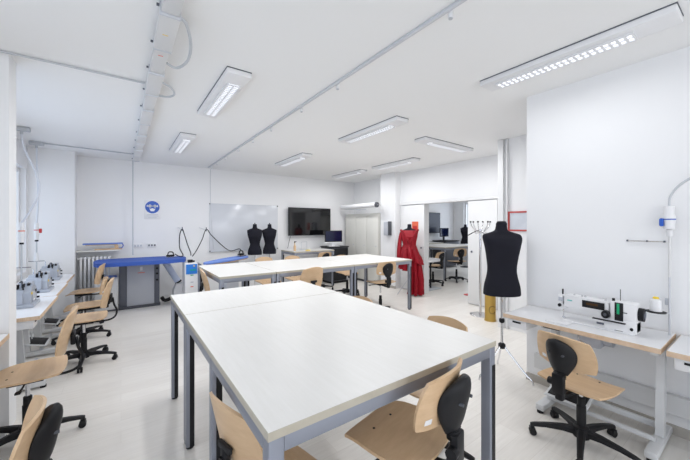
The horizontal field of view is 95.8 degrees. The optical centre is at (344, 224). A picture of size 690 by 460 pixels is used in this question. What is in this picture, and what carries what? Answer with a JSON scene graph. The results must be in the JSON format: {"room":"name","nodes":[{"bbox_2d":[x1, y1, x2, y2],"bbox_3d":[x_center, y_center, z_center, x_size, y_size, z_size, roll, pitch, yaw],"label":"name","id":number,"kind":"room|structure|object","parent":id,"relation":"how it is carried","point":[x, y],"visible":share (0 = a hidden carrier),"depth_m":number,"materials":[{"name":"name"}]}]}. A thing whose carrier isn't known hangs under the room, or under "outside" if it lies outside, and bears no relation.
{"room":"sewing classroom","nodes":[
{"label":"sewing classroom","id":0,"kind":"room"},
{"bbox_2d":[0,52,15,426],"bbox_3d":[-2.802,0.130,2.248,0.570,2.840,0.200,0,0,-36],"label":"wall pillar","id":1,"kind":"structure","parent":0,"point":[7,63],"depth_m":2.33,"materials":[{"name":"white paint"}]},
{"bbox_2d":[16,137,26,282],"bbox_3d":[-2.214,0.130,0.811,0.150,2.840,11.300,0,0,-36],"label":"wall","id":2,"kind":"structure","parent":0,"point":[21,158],"depth_m":5.03,"materials":[{"name":"white paint"}]},
{"bbox_2d":[16,167,19,272],"bbox_3d":[-4.835,-0.080,4.420,0.060,1.660,1.420,0,0,-36],"label":"window","id":3,"kind":"structure","parent":2,"relation":"in","point":[17,168],"depth_m":4.96,"materials":[{"name":"white glass"}]},
{"bbox_2d":[27,146,76,315],"bbox_3d":[-5.091,0.130,5.454,0.590,2.840,0.400,0,0,-36],"label":"wall pier","id":4,"kind":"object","parent":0,"point":[57,216],"visible":0.71,"depth_m":5.32,"materials":[{"name":"white paint"}]},
{"bbox_2d":[77,156,453,302],"bbox_3d":[-0.577,0.130,9.034,12.400,2.840,0.150,0,0,-36],"label":"wall","id":5,"kind":"structure","parent":0,"point":[104,185],"depth_m":6.74,"materials":[{"name":"white paint"}]},
{"bbox_2d":[76,249,119,252],"bbox_3d":[-4.628,0.482,5.867,0.635,0.025,0.269,0,0,-36],"label":"wall shelf","id":6,"kind":"object","parent":5,"relation":"attached to","point":[77,251],"visible":0.89,"depth_m":5.75,"materials":[{"name":"white paint"}]},
{"bbox_2d":[82,242,123,249],"bbox_3d":[-4.559,0.404,5.898,0.614,0.128,0.130,0,0,-36],"label":"board","id":7,"kind":"object","parent":6,"relation":"on","point":[117,243],"visible":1,"depth_m":5.90,"materials":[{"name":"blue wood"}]},
{"bbox_2d":[144,200,160,218],"bbox_3d":[-3.998,-0.315,6.478,0.290,0.385,0.008,0,0,-36],"label":"safety sign","id":8,"kind":"object","parent":5,"relation":"attached to","point":[152,209],"visible":1,"depth_m":6.48,"materials":[{"name":"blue plastic"}]},
{"bbox_2d":[175,227,190,256],"bbox_3d":[-3.352,0.336,6.315,0.255,0.592,1.004,0,0,-44],"label":"cable","id":9,"kind":"object","parent":5,"relation":"attached to","point":[178,227],"visible":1,"depth_m":6.23,"materials":[{"name":"grey metal"}]},
{"bbox_2d":[118,280,291,303],"bbox_3d":[-2.341,1.515,7.668,6.460,0.070,0.012,0,0,-36],"label":"baseboard","id":10,"kind":"structure","parent":5,"relation":"attached to","point":[168,295],"depth_m":7.04,"materials":[{"name":"white plastic"}]},
{"bbox_2d":[192,227,240,255],"bbox_3d":[-2.840,0.329,6.649,0.916,0.558,1.081,0,0,-36],"label":"cable","id":11,"kind":"object","parent":5,"relation":"attached to","point":[199,227],"visible":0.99,"depth_m":6.45,"materials":[{"name":"grey rubber"}]},
{"bbox_2d":[209,203,277,251],"bbox_3d":[-2.407,0.060,7.588,1.670,1.120,0.060,0,0,-36],"label":"whiteboard","id":12,"kind":"object","parent":5,"relation":"attached to","point":[231,223],"visible":0.88,"depth_m":7.47,"materials":[{"name":"white"}]},
{"bbox_2d":[288,207,330,244],"bbox_3d":[-0.980,0.073,8.572,1.314,1.077,0.126,0,0,-36],"label":"television","id":13,"kind":"object","parent":5,"relation":"attached to","point":[301,221],"visible":0.91,"depth_m":8.49,"materials":[{"name":"black plastic"}]},
{"bbox_2d":[429,212,439,232],"bbox_3d":[3.015,-0.080,11.438,1.360,0.760,0.124,0,0,-36],"label":"television","id":14,"kind":"object","parent":5,"relation":"attached to","point":[434,218],"visible":0.36,"depth_m":11.58,"materials":[{"name":"black plastic"}]},
{"bbox_2d":[0,0,689,182],"bbox_3d":[2.704,-1.340,4.465,12.400,0.100,11.500,0,0,-36],"label":"ceiling","id":15,"kind":"structure","parent":0,"point":[293,50],"depth_m":2.60,"materials":[{"name":"white paint"}]},
{"bbox_2d":[16,126,40,280],"bbox_3d":[-4.205,-0.245,4.121,0.275,2.086,0.070,0,0,-36],"label":"hanging power cable","id":16,"kind":"object","parent":15,"relation":"hanging from","point":[21,232],"visible":0.91,"depth_m":4.10,"materials":[{"name":"grey plastic"}]},
{"bbox_2d":[28,141,43,272],"bbox_3d":[-4.761,-0.245,4.814,0.180,2.086,0.094,0,0,-36],"label":"hanging power cable","id":17,"kind":"object","parent":15,"relation":"hanging from","point":[37,230],"visible":0.92,"depth_m":4.82,"materials":[{"name":"grey plastic"}]},
{"bbox_2d":[0,50,144,83],"bbox_3d":[-2.381,-1.278,2.403,1.415,0.016,0.016,0,0,-36],"label":"conduit","id":18,"kind":"object","parent":15,"relation":"attached to","point":[6,52],"visible":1,"depth_m":2.52,"materials":[{"name":"grey"}]},
{"bbox_2d":[44,143,132,154],"bbox_3d":[-4.280,-1.278,5.249,1.173,0.018,0.018,0,0,-40],"label":"conduit","id":19,"kind":"object","parent":15,"relation":"attached to","point":[44,143],"visible":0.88,"depth_m":5.22,"materials":[{"name":"grey"}]},
{"bbox_2d":[132,0,192,254],"bbox_3d":[-1.705,-0.354,2.871,0.249,1.869,7.868,0,0,-36],"label":"cable trunking","id":20,"kind":"object","parent":15,"relation":"attached to","point":[169,17],"visible":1,"depth_m":2.38,"materials":[{"name":"white plastic"}]},
{"bbox_2d":[169,132,195,153],"bbox_3d":[-2.559,-1.257,4.884,0.204,0.066,1.224,0,0,-36],"label":"ceiling light","id":21,"kind":"object","parent":15,"relation":"attached to","point":[182,142],"visible":1,"depth_m":4.69,"materials":[{"name":"white plastic"}]},
{"bbox_2d":[197,66,251,117],"bbox_3d":[-1.228,-1.257,3.082,0.204,0.066,1.224,0,0,-36],"label":"ceiling light","id":22,"kind":"object","parent":15,"relation":"attached to","point":[232,80],"visible":1,"depth_m":2.88,"materials":[{"name":"white plastic"}]},
{"bbox_2d":[275,152,311,166],"bbox_3d":[-1.033,-1.257,6.103,0.204,0.066,1.224,0,0,-36],"label":"ceiling light","id":23,"kind":"object","parent":15,"relation":"attached to","point":[302,156],"visible":1,"depth_m":5.92,"materials":[{"name":"white plastic"}]},
{"bbox_2d":[208,0,466,168],"bbox_3d":[-0.719,-1.262,3.731,0.057,0.055,7.900,0,0,-36],"label":"ceiling track","id":24,"kind":"object","parent":15,"relation":"attached to","point":[449,9],"visible":1,"depth_m":2.44,"materials":[{"name":"grey metal"}]},
{"bbox_2d":[210,169,213,248],"bbox_3d":[-2.984,-0.340,6.960,0.047,1.781,0.208,0,0,-5],"label":"hanging cord","id":25,"kind":"object","parent":24,"relation":"hanging from","point":[210,169],"visible":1,"depth_m":6.94,"materials":[{"name":"grey plastic"}]},
{"bbox_2d":[332,169,366,177],"bbox_3d":[0.086,-1.257,7.768,0.204,0.066,1.224,0,0,-36],"label":"ceiling light","id":26,"kind":"object","parent":15,"relation":"attached to","point":[356,172],"visible":1,"depth_m":7.61,"materials":[{"name":"white plastic"}]},
{"bbox_2d":[338,116,407,143],"bbox_3d":[0.336,-1.257,4.230,0.204,0.066,1.224,0,0,-36],"label":"ceiling light","id":27,"kind":"object","parent":15,"relation":"attached to","point":[391,123],"visible":1,"depth_m":4.08,"materials":[{"name":"white plastic"}]},
{"bbox_2d":[372,157,419,169],"bbox_3d":[1.032,-1.257,6.502,0.204,0.066,1.224,0,0,-36],"label":"ceiling light","id":28,"kind":"object","parent":15,"relation":"attached to","point":[409,160],"visible":1,"depth_m":6.36,"materials":[{"name":"white plastic"}]},
{"bbox_2d":[415,136,473,152],"bbox_3d":[1.604,-1.257,4.968,1.224,0.066,0.204,0,0,-36],"label":"ceiling light","id":29,"kind":"object","parent":15,"relation":"attached to","point":[425,140],"visible":1,"depth_m":4.83,"materials":[{"name":"white plastic"}]},
{"bbox_2d":[480,1,683,91],"bbox_3d":[1.644,-1.257,2.356,0.204,0.066,1.224,0,0,-36],"label":"ceiling light","id":30,"kind":"object","parent":15,"relation":"attached to","point":[671,15],"visible":1,"depth_m":2.17,"materials":[{"name":"white plastic"}]},
{"bbox_2d":[0,264,689,459],"bbox_3d":[2.704,1.600,4.465,12.400,0.100,11.500,0,0,-36],"label":"floor","id":31,"kind":"structure","parent":0,"point":[128,407],"depth_m":2.73,"materials":[{"name":"laminate"}]},
{"bbox_2d":[0,333,8,438],"bbox_3d":[-2.406,1.175,1.732,0.550,0.750,1.020,0,0,-36],"label":"table","id":32,"kind":"object","parent":31,"relation":"on","point":[3,337],"visible":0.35,"depth_m":2.23,"materials":[{"name":"white laminate"}]},
{"bbox_2d":[9,395,62,459],"bbox_3d":[-1.457,1.146,1.129,0.649,0.806,0.615,0,0,-39],"label":"swivel chair","id":33,"kind":"object","parent":31,"relation":"on","point":[37,438],"visible":1,"depth_m":1.26,"materials":[{"name":"beige wood"}]},
{"bbox_2d":[16,296,57,390],"bbox_3d":[-3.196,1.175,2.986,0.550,0.750,0.975,0,0,-36],"label":"table","id":34,"kind":"object","parent":31,"relation":"on","point":[26,318],"visible":0.48,"depth_m":2.95,"materials":[{"name":"white laminate"}]},
{"bbox_2d":[16,281,39,308],"bbox_3d":[-3.206,0.670,3.084,0.242,0.258,0.327,0,0,-36],"label":"machine","id":35,"kind":"object","parent":34,"relation":"on","point":[26,291],"visible":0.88,"depth_m":3.02,"materials":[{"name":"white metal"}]},
{"bbox_2d":[0,305,86,445],"bbox_3d":[-2.241,1.084,2.238,0.598,0.931,0.629,0,0,-36],"label":"swivel chair","id":36,"kind":"object","parent":31,"relation":"on","point":[26,373],"visible":0.8,"depth_m":2.23,"materials":[{"name":"brown wood"}]},
{"bbox_2d":[23,283,67,356],"bbox_3d":[-3.790,1.175,3.779,0.550,0.750,0.975,0,0,-36],"label":"table","id":37,"kind":"object","parent":31,"relation":"on","point":[35,338],"visible":0.33,"depth_m":3.73,"materials":[{"name":"white laminate"}]},
{"bbox_2d":[26,269,53,292],"bbox_3d":[-3.708,0.670,3.783,0.242,0.258,0.327,0,0,-36],"label":"machine","id":38,"kind":"object","parent":37,"relation":"on","point":[43,280],"visible":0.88,"depth_m":3.71,"materials":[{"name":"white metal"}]},
{"bbox_2d":[16,274,74,333],"bbox_3d":[-4.384,1.175,4.571,0.550,0.750,0.975,0,0,-36],"label":"table","id":39,"kind":"object","parent":31,"relation":"on","point":[48,318],"visible":0.27,"depth_m":4.51,"materials":[{"name":"white laminate"}]},
{"bbox_2d":[40,262,62,279],"bbox_3d":[-4.341,0.670,4.596,0.242,0.258,0.327,0,0,-36],"label":"machine","id":40,"kind":"object","parent":39,"relation":"on","point":[55,270],"visible":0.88,"depth_m":4.53,"materials":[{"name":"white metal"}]},
{"bbox_2d":[56,263,105,328],"bbox_3d":[-4.137,1.084,4.926,0.634,0.931,0.626,0,0,-28],"label":"swivel chair","id":41,"kind":"object","parent":31,"relation":"on","point":[99,275],"visible":0.66,"depth_m":4.92,"materials":[{"name":"beige wood"}]},
{"bbox_2d":[51,276,111,345],"bbox_3d":[-3.560,1.141,4.252,0.645,0.816,0.603,0,0,-38],"label":"swivel chair","id":42,"kind":"object","parent":31,"relation":"on","point":[88,305],"visible":0.67,"depth_m":4.28,"materials":[{"name":"beige wood"}]},
{"bbox_2d":[59,277,117,372],"bbox_3d":[-2.933,1.084,3.505,0.629,0.931,0.605,0,0,-32],"label":"swivel chair","id":43,"kind":"object","parent":31,"relation":"on","point":[82,319],"visible":0.84,"depth_m":3.53,"materials":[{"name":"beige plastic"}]},
{"bbox_2d":[77,256,110,301],"bbox_3d":[-4.653,1.067,5.794,0.479,0.965,0.140,0,0,-36],"label":"radiator","id":44,"kind":"object","parent":31,"relation":"on","point":[93,257],"visible":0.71,"depth_m":5.70,"materials":[{"name":"white metal"}]},
{"bbox_2d":[94,275,117,311],"bbox_3d":[-4.342,1.244,5.687,0.340,0.613,0.356,0,0,-36],"label":"storage cabinet","id":45,"kind":"object","parent":31,"relation":"on","point":[114,290],"visible":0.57,"depth_m":5.60,"materials":[{"name":"metal"}]},
{"bbox_2d":[93,256,185,310],"bbox_3d":[-3.757,1.091,5.790,1.420,0.918,0.910,0,0,-36],"label":"table","id":46,"kind":"object","parent":31,"relation":"on","point":[139,277],"visible":0.94,"depth_m":5.80,"materials":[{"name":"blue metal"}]},
{"bbox_2d":[160,282,181,301],"bbox_3d":[-3.418,1.350,6.200,0.440,0.380,0.220,0,0,-36],"label":"box","id":47,"kind":"object","parent":31,"relation":"on","point":[177,288],"visible":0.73,"depth_m":6.17,"materials":[{"name":"white plastic"}]},
{"bbox_2d":[163,263,181,283],"bbox_3d":[-3.455,0.937,6.231,0.350,0.503,0.130,0,0,-26],"label":"hose","id":48,"kind":"object","parent":47,"relation":"attached to","point":[168,267],"visible":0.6,"depth_m":6.20,"materials":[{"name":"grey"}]},
{"bbox_2d":[182,259,200,293],"bbox_3d":[-2.924,1.106,5.958,0.280,0.888,0.330,0,0,-36],"label":"boiler","id":49,"kind":"object","parent":31,"relation":"on","point":[189,268],"visible":0.56,"depth_m":5.82,"materials":[{"name":"white plastic"}]},
{"bbox_2d":[199,268,209,291],"bbox_3d":[-1.687,1.064,4.283,0.633,0.971,0.619,0,0,-30],"label":"swivel chair","id":50,"kind":"object","parent":31,"relation":"on","point":[205,282],"visible":0.23,"depth_m":4.05,"materials":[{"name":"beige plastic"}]},
{"bbox_2d":[203,256,247,288],"bbox_3d":[-2.315,1.097,6.106,0.320,0.905,1.060,0,0,25],"label":"ironing board","id":51,"kind":"object","parent":31,"relation":"on","point":[235,259],"visible":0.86,"depth_m":6.04,"materials":[{"name":"blue fabric"}]},
{"bbox_2d":[198,262,275,291],"bbox_3d":[-1.602,1.090,4.512,0.730,0.920,1.320,0,0,-36],"label":"table","id":52,"kind":"object","parent":31,"relation":"on","point":[231,272],"visible":0.56,"depth_m":4.18,"materials":[{"name":"white laminate"}]},
{"bbox_2d":[170,280,336,442],"bbox_3d":[-0.820,1.090,2.873,1.300,0.920,0.756,0,0,-36],"label":"table","id":53,"kind":"object","parent":31,"relation":"on","point":[205,301],"visible":0.51,"depth_m":2.77,"materials":[{"name":"white laminate"}]},
{"bbox_2d":[247,223,261,285],"bbox_3d":[-2.097,0.750,7.259,0.344,1.600,0.330,0,0,-16],"label":"bust","id":54,"kind":"object","parent":31,"relation":"on","point":[254,234],"visible":0.94,"depth_m":7.17,"materials":[{"name":"black fabric"}]},
{"bbox_2d":[209,391,316,459],"bbox_3d":[-0.321,1.134,1.456,0.610,0.831,0.627,0,0,41],"label":"swivel chair","id":55,"kind":"object","parent":31,"relation":"on","point":[236,441],"visible":0.84,"depth_m":1.25,"materials":[{"name":"beige wood"}]},
{"bbox_2d":[255,257,280,284],"bbox_3d":[-1.424,1.084,5.864,0.619,0.931,0.633,0,0,-36],"label":"swivel chair","id":56,"kind":"object","parent":31,"relation":"on","point":[262,281],"visible":0.2,"depth_m":5.98,"materials":[{"name":"beige wood"}]},
{"bbox_2d":[262,223,276,256],"bbox_3d":[-1.814,0.750,7.499,0.338,1.600,0.330,0,0,-11],"label":"bust","id":57,"kind":"object","parent":31,"relation":"on","point":[269,234],"visible":0.91,"depth_m":7.41,"materials":[{"name":"black fabric"}]},
{"bbox_2d":[284,255,300,280],"bbox_3d":[-0.946,1.089,6.235,0.626,0.921,0.615,0,0,-38],"label":"swivel chair","id":58,"kind":"object","parent":31,"relation":"on","point":[293,278],"visible":0.22,"depth_m":6.32,"materials":[{"name":"beige wood"}]},
{"bbox_2d":[245,258,354,295],"bbox_3d":[-0.768,1.090,5.112,1.315,0.920,1.320,0,0,-36],"label":"table","id":59,"kind":"object","parent":31,"relation":"on","point":[288,267],"visible":0.46,"depth_m":4.91,"materials":[{"name":"white laminate"}]},
{"bbox_2d":[281,248,333,285],"bbox_3d":[-0.947,1.090,7.937,1.120,0.920,0.760,0,0,-36],"label":"side table","id":60,"kind":"object","parent":31,"relation":"on","point":[317,251],"visible":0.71,"depth_m":7.80,"materials":[{"name":"white wood"}]},
{"bbox_2d":[300,267,322,286],"bbox_3d":[-0.597,1.051,4.304,0.619,0.996,0.633,0,0,-44],"label":"swivel chair","id":61,"kind":"object","parent":31,"relation":"on","point":[313,275],"visible":0.2,"depth_m":4.11,"materials":[{"name":"beige wood"}]},
{"bbox_2d":[318,252,333,289],"bbox_3d":[-0.608,1.086,7.429,0.600,0.926,0.638,0,0,-38],"label":"swivel chair","id":62,"kind":"object","parent":31,"relation":"on","point":[323,254],"visible":0.25,"depth_m":7.21,"materials":[{"name":"beige wood"}]},
{"bbox_2d":[320,245,348,283],"bbox_3d":[-0.290,1.063,8.532,0.600,0.974,0.540,0,0,-36],"label":"media cabinet","id":63,"kind":"object","parent":31,"relation":"on","point":[338,250],"visible":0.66,"depth_m":8.33,"materials":[{"name":"grey"}]},
{"bbox_2d":[325,230,341,246],"bbox_3d":[-0.309,0.362,8.420,0.500,0.425,0.180,0,0,-24],"label":"monitor","id":64,"kind":"object","parent":63,"relation":"on","point":[332,237],"visible":0.95,"depth_m":8.40,"materials":[{"name":"black plastic"}]},
{"bbox_2d":[184,292,495,459],"bbox_3d":[-0.151,1.090,1.942,1.300,0.920,1.530,0,0,-36],"label":"table","id":65,"kind":"object","parent":31,"relation":"on","point":[296,371],"visible":1,"depth_m":1.55,"materials":[{"name":"white laminate"}]},
{"bbox_2d":[335,255,359,295],"bbox_3d":[0.061,1.116,6.949,0.600,0.866,0.638,0,0,-34],"label":"swivel chair","id":66,"kind":"object","parent":31,"relation":"on","point":[347,272],"visible":0.47,"depth_m":6.90,"materials":[{"name":"beige wood"}]},
{"bbox_2d":[314,254,411,309],"bbox_3d":[0.307,1.090,5.883,1.320,0.920,1.320,0,0,-36],"label":"table","id":67,"kind":"object","parent":31,"relation":"on","point":[361,261],"visible":0.59,"depth_m":5.70,"materials":[{"name":"white laminate"}]},
{"bbox_2d":[353,296,372,302],"bbox_3d":[-0.025,1.116,2.834,0.632,0.866,0.611,0,0,-38],"label":"swivel chair","id":68,"kind":"object","parent":31,"relation":"on","point":[359,297],"visible":0.04,"depth_m":2.97,"materials":[{"name":"beige wood"}]},
{"bbox_2d":[346,213,380,283],"bbox_3d":[0.592,0.620,8.735,0.430,1.860,1.440,0,0,-36],"label":"wardrobe","id":69,"kind":"object","parent":31,"relation":"on","point":[363,231],"visible":0.62,"depth_m":8.48,"materials":[{"name":"white paint"}]},
{"bbox_2d":[367,262,395,307],"bbox_3d":[0.602,1.076,5.379,0.615,0.946,0.649,0,0,-24],"label":"swivel chair","id":70,"kind":"object","parent":31,"relation":"on","point":[387,269],"visible":0.8,"depth_m":5.14,"materials":[{"name":"beige wood"}]},
{"bbox_2d":[398,224,414,292],"bbox_3d":[1.415,0.764,6.939,0.413,1.569,0.417,0,0,-32],"label":"bust","id":71,"kind":"object","parent":31,"relation":"on","point":[409,227],"visible":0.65,"depth_m":6.93,"materials":[{"name":"black fabric"}]},
{"bbox_2d":[397,229,423,295],"bbox_3d":[1.450,0.806,6.938,0.592,1.427,0.507,0,0,9],"label":"dress","id":72,"kind":"object","parent":71,"relation":"hanging from","point":[408,250],"visible":0.94,"depth_m":6.82,"materials":[{"name":"red fabric"}]},
{"bbox_2d":[345,357,472,459],"bbox_3d":[0.264,1.066,1.462,0.648,0.966,0.611,0,0,41],"label":"swivel chair","id":73,"kind":"object","parent":31,"relation":"on","point":[396,430],"visible":1,"depth_m":1.29,"materials":[{"name":"beige wood"}]},
{"bbox_2d":[429,258,440,290],"bbox_3d":[2.009,1.179,7.511,0.605,0.739,0.440,0,0,-36],"label":"table","id":74,"kind":"object","parent":31,"relation":"on","point":[431,260],"visible":0.54,"depth_m":7.51,"materials":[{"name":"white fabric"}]},
{"bbox_2d":[429,242,442,263],"bbox_3d":[2.804,1.090,10.969,1.350,0.920,0.550,0,0,-36],"label":"side table","id":75,"kind":"object","parent":31,"relation":"on","point":[429,242],"visible":0.18,"depth_m":11.23,"materials":[{"name":"white wood"}]},
{"bbox_2d":[429,252,444,285],"bbox_3d":[2.305,1.116,8.129,0.621,0.866,0.618,0,0,-41],"label":"swivel chair","id":76,"kind":"object","parent":31,"relation":"on","point":[440,255],"visible":0.79,"depth_m":7.97,"materials":[{"name":"black plastic"}]},
{"bbox_2d":[409,316,474,459],"bbox_3d":[0.582,1.116,2.139,0.598,0.866,0.635,0,0,36],"label":"swivel chair","id":77,"kind":"object","parent":31,"relation":"on","point":[444,320],"visible":0.1,"depth_m":2.23,"materials":[{"name":"beige wood"}]},
{"bbox_2d":[432,240,458,266],"bbox_3d":[3.775,1.035,11.666,0.820,0.930,0.590,0,0,-36],"label":"media cabinet","id":78,"kind":"object","parent":31,"relation":"on","point":[449,253],"visible":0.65,"depth_m":11.45,"materials":[{"name":"grey"}]},
{"bbox_2d":[440,228,448,240],"bbox_3d":[3.648,0.339,11.482,0.500,0.460,0.180,0,0,-36],"label":"monitor","id":79,"kind":"object","parent":78,"relation":"on","point":[444,232],"visible":1,"depth_m":11.47,"materials":[{"name":"black plastic"}]},
{"bbox_2d":[429,243,467,279],"bbox_3d":[3.098,1.090,9.703,1.650,0.920,1.250,0,0,-36],"label":"table","id":80,"kind":"object","parent":31,"relation":"on","point":[443,246],"visible":0.43,"depth_m":9.05,"materials":[{"name":"white laminate"}]},
{"bbox_2d":[445,248,467,282],"bbox_3d":[3.063,1.086,8.604,0.615,0.926,0.649,0,0,-8],"label":"swivel chair","id":81,"kind":"object","parent":31,"relation":"on","point":[460,252],"visible":0.96,"depth_m":8.39,"materials":[{"name":"beige wood"}]},
{"bbox_2d":[460,224,467,267],"bbox_3d":[4.430,0.765,11.490,0.360,1.570,0.360,0,0,24],"label":"bust","id":82,"kind":"object","parent":31,"relation":"on","point":[464,230],"visible":0.8,"depth_m":11.42,"materials":[{"name":"black fabric"}]},
{"bbox_2d":[468,221,490,317],"bbox_3d":[2.328,0.741,5.365,0.340,1.618,0.344,0,0,-36],"label":"coat stand","id":83,"kind":"object","parent":31,"relation":"on","point":[480,314],"visible":0.96,"depth_m":5.34,"materials":[{"name":"silver metal"}]},
{"bbox_2d":[484,295,495,321],"bbox_3d":[2.358,1.300,5.066,0.180,0.500,0.180,0,0,37],"label":"umbrella stand","id":84,"kind":"object","parent":31,"relation":"on","point":[490,302],"visible":0.77,"depth_m":5.00,"materials":[{"name":"gold metal"}]},
{"bbox_2d":[478,221,533,385],"bbox_3d":[1.582,0.752,3.239,0.495,1.584,0.481,0,0,2],"label":"bust","id":85,"kind":"object","parent":31,"relation":"on","point":[502,246],"visible":0.99,"depth_m":3.10,"materials":[{"name":"black fabric"}]},
{"bbox_2d":[529,330,640,459],"bbox_3d":[1.677,1.144,2.196,0.649,0.811,0.613,0,0,-27],"label":"swivel chair","id":86,"kind":"object","parent":31,"relation":"on","point":[571,361],"visible":1,"depth_m":2.10,"materials":[{"name":"brown wood"}]},
{"bbox_2d":[503,305,675,459],"bbox_3d":[1.927,1.175,2.559,0.524,0.750,1.020,0,0,-36],"label":"table","id":87,"kind":"object","parent":31,"relation":"on","point":[656,342],"visible":0.78,"depth_m":2.31,"materials":[{"name":"white laminate"}]},
{"bbox_2d":[545,318,572,325],"bbox_3d":[1.762,0.795,2.570,0.130,0.006,0.160,0,0,-36],"label":"paper sheet","id":88,"kind":"object","parent":87,"relation":"on","point":[553,320],"visible":1,"depth_m":2.56,"materials":[{"name":"white paper"}]},
{"bbox_2d":[558,289,646,335],"bbox_3d":[2.001,0.645,2.463,0.165,0.308,0.543,0,0,-36],"label":"sewing machine","id":89,"kind":"object","parent":87,"relation":"on","point":[620,316],"visible":1,"depth_m":2.36,"materials":[{"name":"white plastic"}]},
{"bbox_2d":[646,277,670,335],"bbox_3d":[2.271,0.590,2.271,0.134,0.420,0.123,0,0,-36],"label":"stand","id":90,"kind":"object","parent":87,"relation":"on","point":[655,307],"visible":0.98,"depth_m":2.26,"materials":[{"name":"grey metal"}]},
{"bbox_2d":[666,335,689,372],"bbox_3d":[2.542,1.175,1.702,0.524,0.750,1.040,0,0,-36],"label":"table","id":91,"kind":"object","parent":31,"relation":"on","point":[679,350],"visible":1,"depth_m":1.97,"materials":[{"name":"white laminate"}]},
{"bbox_2d":[354,178,380,213],"bbox_3d":[0.792,0.130,8.927,0.100,2.840,1.620,0,0,-36],"label":"wall","id":92,"kind":"structure","parent":0,"point":[369,191],"depth_m":9.00,"materials":[{"name":"white paint"}]},
{"bbox_2d":[340,202,380,209],"bbox_3d":[0.573,-0.509,8.592,0.648,0.138,1.549,0,0,-36],"label":"projection screen","id":93,"kind":"object","parent":92,"relation":"attached to","point":[373,204],"visible":1,"depth_m":8.37,"materials":[{"name":"white plastic"}]},
{"bbox_2d":[381,172,400,288],"bbox_3d":[1.265,0.130,7.943,0.480,2.840,0.530,0,0,-36],"label":"wall column","id":94,"kind":"structure","parent":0,"point":[390,182],"depth_m":7.70,"materials":[{"name":"white paint"}]},
{"bbox_2d":[384,221,391,235],"bbox_3d":[1.056,0.085,7.735,0.100,0.350,0.185,0,0,-36],"label":"dispenser","id":95,"kind":"object","parent":94,"relation":"attached to","point":[387,225],"visible":1,"depth_m":7.68,"materials":[{"name":"grey plastic"}]},
{"bbox_2d":[401,155,497,309],"bbox_3d":[2.280,0.130,6.530,0.120,2.840,2.950,0,0,-36],"label":"wall partition","id":96,"kind":"structure","parent":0,"point":[478,176],"depth_m":6.47,"materials":[{"name":"white paint"}]},
{"bbox_2d":[401,204,424,292],"bbox_3d":[1.586,0.534,7.343,0.048,2.008,0.720,0,0,-36],"label":"door","id":97,"kind":"structure","parent":96,"relation":"in","point":[409,213],"depth_m":7.22,"materials":[{"name":"white wood"}]},
{"bbox_2d":[425,204,428,292],"bbox_3d":[2.189,0.535,6.668,0.137,2.030,1.160,0,0,-36],"label":"trim","id":98,"kind":"structure","parent":96,"relation":"attached to","point":[426,205],"depth_m":7.12,"materials":[{"name":"white wood"}]},
{"bbox_2d":[400,195,497,204],"bbox_3d":[2.100,-0.515,6.617,0.070,0.070,2.500,0,0,-36],"label":"trim","id":99,"kind":"structure","parent":96,"relation":"attached to","point":[486,197],"depth_m":6.41,"materials":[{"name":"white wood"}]},
{"bbox_2d":[468,199,497,308],"bbox_3d":[2.605,0.534,5.924,0.048,2.008,0.585,0,0,-36],"label":"door","id":100,"kind":"structure","parent":96,"relation":"in","point":[480,210],"depth_m":5.99,"materials":[{"name":"white wood"}]},
{"bbox_2d":[454,201,467,264],"bbox_3d":[5.889,0.130,10.445,0.150,2.840,5.100,0,0,-36],"label":"wall","id":101,"kind":"structure","parent":0,"point":[459,207],"depth_m":12.25,"materials":[{"name":"white paint"}]},
{"bbox_2d":[465,203,467,249],"bbox_3d":[5.253,0.050,11.373,0.060,1.800,1.950,0,0,-36],"label":"window","id":102,"kind":"structure","parent":101,"relation":"in","point":[466,204],"depth_m":12.12,"materials":[{"name":"white glass"}]},
{"bbox_2d":[504,135,526,333],"bbox_3d":[3.296,0.130,3.597,0.150,2.840,3.000,0,0,-36],"label":"wall","id":103,"kind":"structure","parent":0,"point":[517,145],"depth_m":4.53,"materials":[{"name":"white paint"}]},
{"bbox_2d":[498,138,508,328],"bbox_3d":[2.382,0.132,4.702,0.045,2.837,0.140,0,0,-36],"label":"trim","id":104,"kind":"structure","parent":103,"relation":"attached to","point":[501,143],"depth_m":4.69,"materials":[{"name":"white paint"}]},
{"bbox_2d":[508,211,526,230],"bbox_3d":[2.585,-0.055,4.441,0.019,0.290,0.520,0,0,-36],"label":"framed print","id":105,"kind":"object","parent":103,"relation":"attached to","point":[517,220],"visible":0.53,"depth_m":4.54,"materials":[{"name":"red"}]},
{"bbox_2d":[527,46,689,429],"bbox_3d":[3.862,0.130,1.505,1.370,2.840,5.040,0,0,-36],"label":"wall","id":106,"kind":"structure","parent":0,"point":[607,152],"depth_m":2.59,"materials":[{"name":"white paint"}]},
{"bbox_2d":[526,372,689,440],"bbox_3d":[3.285,1.515,1.121,0.015,0.070,4.990,0,0,-36],"label":"baseboard","id":107,"kind":"structure","parent":106,"relation":"attached to","point":[678,431],"depth_m":2.46,"materials":[{"name":"grey"}]},
{"bbox_2d":[534,352,689,419],"bbox_3d":[3.297,1.320,1.075,0.050,0.140,4.900,0,0,-36],"label":"trim","id":108,"kind":"structure","parent":106,"relation":"attached to","point":[676,405],"depth_m":2.43,"materials":[{"name":"white"}]},
{"bbox_2d":[626,240,665,242],"bbox_3d":[2.341,0.125,2.432,0.020,0.014,0.222,0,0,-36],"label":"rod","id":109,"kind":"object","parent":106,"relation":"attached to","point":[626,240],"visible":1,"depth_m":2.43,"materials":[{"name":"silver metal"}]},
{"bbox_2d":[659,177,689,304],"bbox_3d":[2.455,0.201,2.208,0.076,1.179,0.321,0,0,-36],"label":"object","id":110,"kind":"object","parent":106,"relation":"attached to","point":[668,220],"visible":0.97,"depth_m":2.29,"materials":[{"name":"white plastic"}]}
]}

